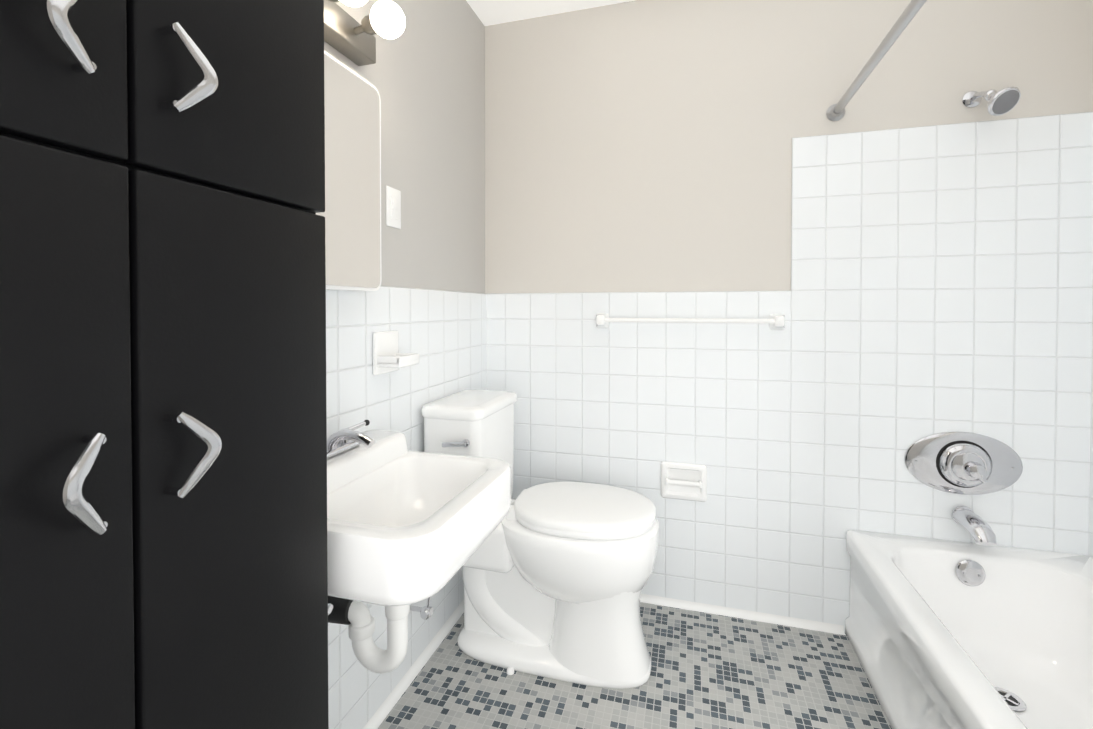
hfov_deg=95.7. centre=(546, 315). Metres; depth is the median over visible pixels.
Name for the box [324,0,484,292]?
wall
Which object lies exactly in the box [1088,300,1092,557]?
wall tile
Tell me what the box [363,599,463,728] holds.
trim
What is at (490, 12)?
ceiling
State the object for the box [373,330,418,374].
soap dish
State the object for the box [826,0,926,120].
rail
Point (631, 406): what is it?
tile
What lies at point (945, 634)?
bathtub
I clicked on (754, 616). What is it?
trim
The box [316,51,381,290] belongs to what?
mirror
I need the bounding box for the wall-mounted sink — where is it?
[327,420,510,673]
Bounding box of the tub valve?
[905,432,1022,545]
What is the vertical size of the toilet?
0.877 m
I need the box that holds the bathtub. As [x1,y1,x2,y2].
[845,530,1092,728]
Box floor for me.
[378,602,891,728]
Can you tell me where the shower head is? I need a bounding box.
[962,87,1020,115]
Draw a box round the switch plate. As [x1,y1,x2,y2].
[386,186,400,228]
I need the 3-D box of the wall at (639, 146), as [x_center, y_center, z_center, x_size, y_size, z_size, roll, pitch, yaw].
[0.748,-0.058,1.905,2.082,2.370,0.100,0,1,16]
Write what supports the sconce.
attached to the wall at (424, 74)
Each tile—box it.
[326,286,486,728]
[486,291,790,616]
[789,111,1092,631]
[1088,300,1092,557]
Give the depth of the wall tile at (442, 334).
1.46 m
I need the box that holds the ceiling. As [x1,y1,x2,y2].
[466,0,633,25]
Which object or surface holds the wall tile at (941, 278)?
attached to the wall at (639, 146)
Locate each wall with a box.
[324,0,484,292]
[485,0,1092,293]
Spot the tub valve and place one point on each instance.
(965, 463)
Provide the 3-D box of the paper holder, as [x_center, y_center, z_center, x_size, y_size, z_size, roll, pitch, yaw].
[0.525,0.639,1.897,0.172,0.140,0.036,0,1,16]
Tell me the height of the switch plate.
0.116 m
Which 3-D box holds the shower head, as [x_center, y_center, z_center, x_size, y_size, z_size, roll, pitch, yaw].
[1.410,-0.684,1.564,0.089,0.126,0.170,0,1,16]
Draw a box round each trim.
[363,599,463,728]
[640,594,844,634]
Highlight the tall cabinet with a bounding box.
[0,0,328,728]
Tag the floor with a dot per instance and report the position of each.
(711, 671)
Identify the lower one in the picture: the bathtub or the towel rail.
the bathtub
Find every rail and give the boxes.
[596,313,784,329]
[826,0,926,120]
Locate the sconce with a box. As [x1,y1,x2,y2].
[324,0,404,65]
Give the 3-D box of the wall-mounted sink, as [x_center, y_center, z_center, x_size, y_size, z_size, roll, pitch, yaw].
[-0.341,0.521,1.084,0.428,0.530,0.470,0,1,16]
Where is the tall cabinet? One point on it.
(163, 488)
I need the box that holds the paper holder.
[661,461,706,501]
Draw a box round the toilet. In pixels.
[410,389,658,688]

